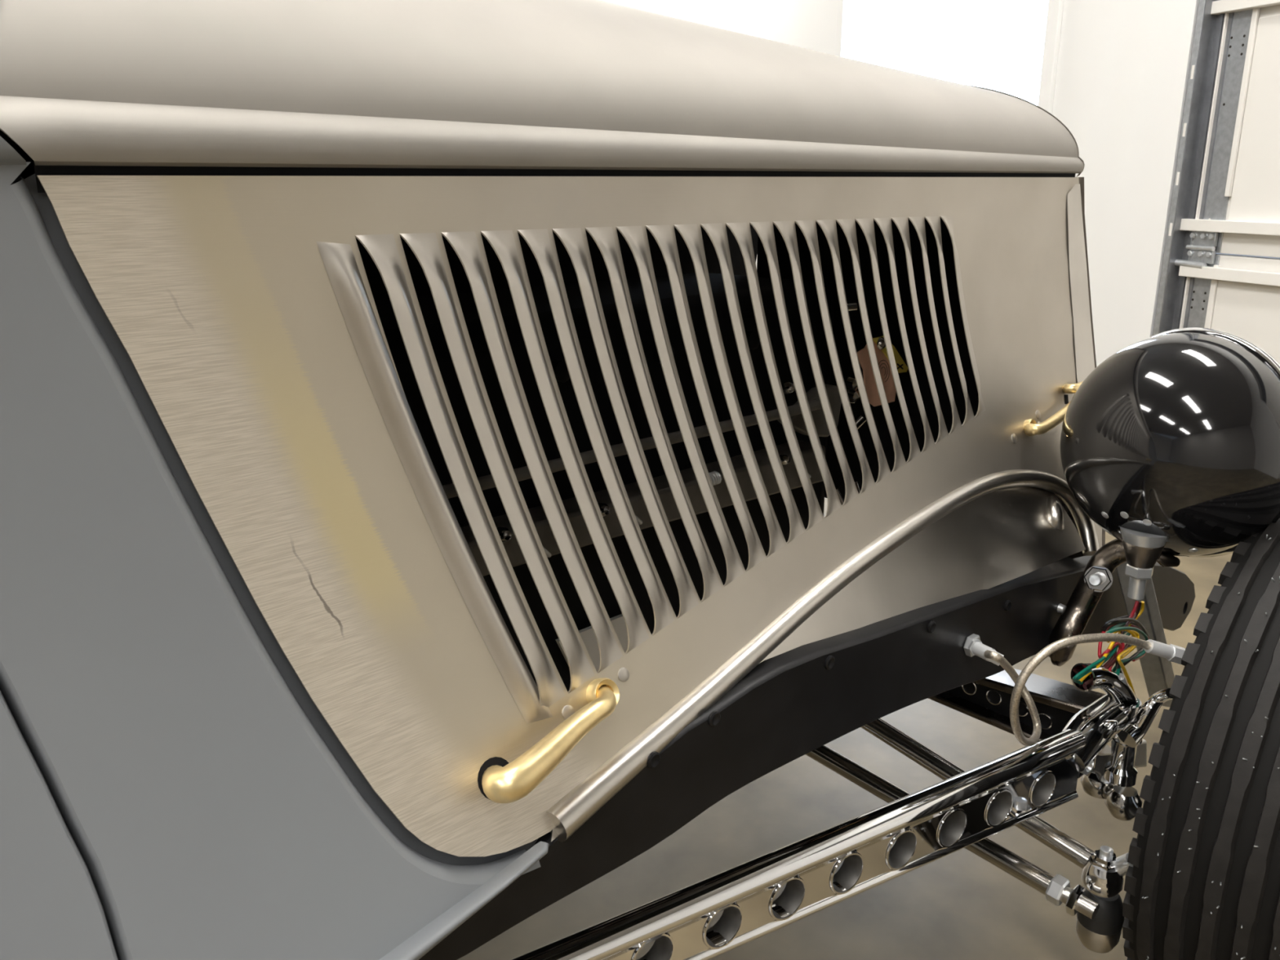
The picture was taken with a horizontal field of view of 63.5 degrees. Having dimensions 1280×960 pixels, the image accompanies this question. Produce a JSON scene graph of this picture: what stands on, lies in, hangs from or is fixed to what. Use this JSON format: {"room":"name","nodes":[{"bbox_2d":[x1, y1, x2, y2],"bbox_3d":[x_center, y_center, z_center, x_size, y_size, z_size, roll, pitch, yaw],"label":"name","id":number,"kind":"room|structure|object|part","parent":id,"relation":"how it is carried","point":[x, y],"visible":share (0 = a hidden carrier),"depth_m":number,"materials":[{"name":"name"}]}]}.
{"room":"car garage","nodes":[
{"label":"car garage","id":0,"kind":"room"},
{"bbox_2d":[457,497,1232,959],"bbox_3d":[-0.677,0.363,2.326,14.000,0.001,14.000,-15,22,-42],"label":"floor","id":1,"kind":"structure","parent":0,"point":[957,905],"depth_m":1.57,"materials":[{"name":"concrete"}]},
{"bbox_2d":[0,0,1279,959],"bbox_3d":[-0.771,0.233,0.558,3.950,1.243,1.490,-15,22,-42],"label":"car","id":2,"kind":"object","parent":1,"relation":"on","point":[420,460],"visible":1,"depth_m":0.77,"materials":[{"name":"metal"}]},
{"bbox_3d":[-0.685,0.208,0.141,1.106,0.494,0.146,-15,22,-42],"label":"car door","id":3,"kind":"part","parent":2,"relation":"part of","materials":[{"name":"grey metal"}]},
{"bbox_3d":[-0.152,0.300,0.620,0.021,0.050,0.275,14,21,39],"label":"cowl moulding","id":4,"kind":"part","parent":2,"relation":"part of","materials":[{"name":"grey metal"}]},
{"bbox_2d":[0,0,1084,176],"bbox_3d":[-0.154,-0.469,1.174,1.268,0.240,0.817,-15,22,-42],"label":"hood","id":5,"kind":"object","parent":2,"relation":"attached to","point":[88,87],"depth_m":0.71,"materials":[{"name":"metal"}]},
{"bbox_2d":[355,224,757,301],"bbox_3d":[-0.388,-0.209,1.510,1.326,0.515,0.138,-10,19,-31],"label":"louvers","id":6,"kind":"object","parent":2,"relation":"attached to","point":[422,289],"depth_m":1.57,"materials":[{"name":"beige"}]},
{"bbox_2d":[16,143,1102,865],"bbox_3d":[0.174,-0.055,0.970,1.288,0.487,0.165,-15,22,-42],"label":"hood","id":7,"kind":"object","parent":2,"relation":"attached to","point":[285,640],"depth_m":0.70,"materials":[{"name":"metal"}]},
{"bbox_3d":[0.009,-0.037,1.074,0.593,0.015,0.012,-15,22,-42],"label":"stay rod","id":8,"kind":"part","parent":2,"relation":"part of","materials":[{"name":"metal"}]},
{"bbox_3d":[-0.001,0.034,1.207,0.672,0.059,0.050,-15,22,-42],"label":"rail","id":9,"kind":"part","parent":2,"relation":"part of","materials":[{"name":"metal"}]},
{"bbox_3d":[0.189,0.281,0.989,1.968,0.282,0.004,-15,22,-42],"label":"frame rail","id":10,"kind":"part","parent":2,"relation":"part of","materials":[{"name":"black metal"}]},
{"bbox_3d":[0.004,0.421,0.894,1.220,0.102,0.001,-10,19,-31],"label":"radius rod","id":11,"kind":"part","parent":2,"relation":"part of","materials":[{"name":"silver metal"}]},
{"bbox_2d":[857,335,907,406],"bbox_3d":[0.337,-0.150,1.424,0.126,0.098,0.013,-15,22,-42],"label":"tag","id":12,"kind":"object","parent":2,"relation":"hanging from","point":[881,352],"visible":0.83,"depth_m":1.42,"materials":[{"name":"orange metal"}]},
{"bbox_3d":[0.346,-0.172,1.430,0.096,0.058,0.002,-15,22,-42],"label":"yellow plate","id":13,"kind":"part","parent":12,"relation":"part of","materials":[{"name":"yellow metal"}]},
{"bbox_3d":[0.260,0.379,1.402,0.025,0.088,0.648,-15,22,-42],"label":"tie rod","id":14,"kind":"part","parent":2,"relation":"part of","materials":[{"name":"silver metal"}]},
{"bbox_2d":[1084,565,1112,591],"bbox_3d":[0.555,0.119,1.251,0.032,0.032,0.013,9,19,29],"label":"bolt","id":15,"kind":"object","parent":2,"relation":"in","point":[1105,571],"depth_m":1.24,"materials":[{"name":"silver metal"}]},
{"bbox_2d":[1075,917,1121,953],"bbox_3d":[0.539,0.533,1.218,0.049,0.036,0.049,-15,22,-42],"label":"socket","id":16,"kind":"object","parent":2,"relation":"attached to","point":[1097,937],"depth_m":1.20,"materials":[{"name":"metal"}]},
{"bbox_3d":[0.561,0.252,1.234,0.119,0.099,0.033,-10,19,-31],"label":"wire spout","id":17,"kind":"part","parent":2,"relation":"part of","materials":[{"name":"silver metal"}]},
{"bbox_3d":[0.587,0.258,1.246,0.061,0.070,0.011,-14,21,-39],"label":"spout rod","id":18,"kind":"part","parent":2,"relation":"part of","materials":[{"name":"metal"}]},
{"bbox_3d":[0.544,0.437,1.172,0.026,0.045,0.044,-15,22,-42],"label":"arm","id":19,"kind":"part","parent":2,"relation":"part of","materials":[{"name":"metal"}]},
{"bbox_3d":[0.588,0.274,1.204,0.053,0.083,0.032,4,17,14],"label":"steering arm","id":20,"kind":"part","parent":2,"relation":"part of","materials":[{"name":"silver metal"}]},
{"bbox_2d":[601,0,1199,366],"bbox_3d":[0.584,-2.512,6.293,0.150,3.300,6.980,-6,17,-19],"label":"wall","id":21,"kind":"structure","parent":0,"point":[1123,66],"depth_m":3.51,"materials":[{"name":"white paint"}]},
{"bbox_2d":[835,0,1063,114],"bbox_3d":[1.226,-1.751,4.397,0.020,1.120,1.560,-6,17,-19],"label":"window","id":22,"kind":"structure","parent":21,"relation":"in","point":[1008,46],"depth_m":4.17,"materials":[{"name":"white glass"}]},
{"bbox_3d":[0.972,-1.949,5.074,0.020,1.120,0.060,-6,17,-19],"label":"frame","id":23,"kind":"part","parent":22,"relation":"part of","materials":[{"name":"white paint"}]},
{"bbox_3d":[1.480,-1.554,3.720,0.020,1.120,0.060,-6,17,-19],"label":"frame","id":24,"kind":"part","parent":22,"relation":"part of","materials":[{"name":"white paint"}]},
{"bbox_3d":[2.330,-2.404,1.277,1.507,0.700,3.086,-15,22,-42],"label":"wall","id":25,"kind":"structure","parent":0,"visible":0},
{"bbox_2d":[1152,0,1233,335],"bbox_3d":[1.744,-1.312,3.159,0.099,2.750,0.044,9,18,27],"label":"door track","id":26,"kind":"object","parent":25,"relation":"attached to","point":[1209,28],"depth_m":3.24,"materials":[{"name":"grey metal"}]},
{"bbox_3d":[3.520,-0.231,-1.529,1.664,3.300,3.432,-15,22,-42],"label":"wall","id":27,"kind":"structure","parent":0,"visible":0},
{"bbox_2d":[1174,0,1279,363],"bbox_3d":[2.329,-0.667,1.744,0.121,2.260,3.366,-6,17,-20],"label":"door","id":28,"kind":"structure","parent":27,"relation":"in","point":[1239,295],"depth_m":3.11,"materials":[{"name":"white paint"}]},
{"bbox_3d":[1.752,-0.690,3.303,0.022,0.027,0.126,-6,17,-19],"label":"roller stem","id":29,"kind":"part","parent":28,"relation":"part of","materials":[{"name":"metal"}]},
{"bbox_3d":[1.892,-0.273,3.092,0.009,0.599,0.490,-6,17,-19],"label":"pressed panel","id":30,"kind":"part","parent":28,"relation":"part of","materials":[{"name":"white paint"}]},
{"bbox_3d":[1.892,-0.998,2.881,0.009,0.599,0.490,-6,17,-19],"label":"pressed panel","id":31,"kind":"part","parent":28,"relation":"part of","materials":[{"name":"white paint"}]}
]}

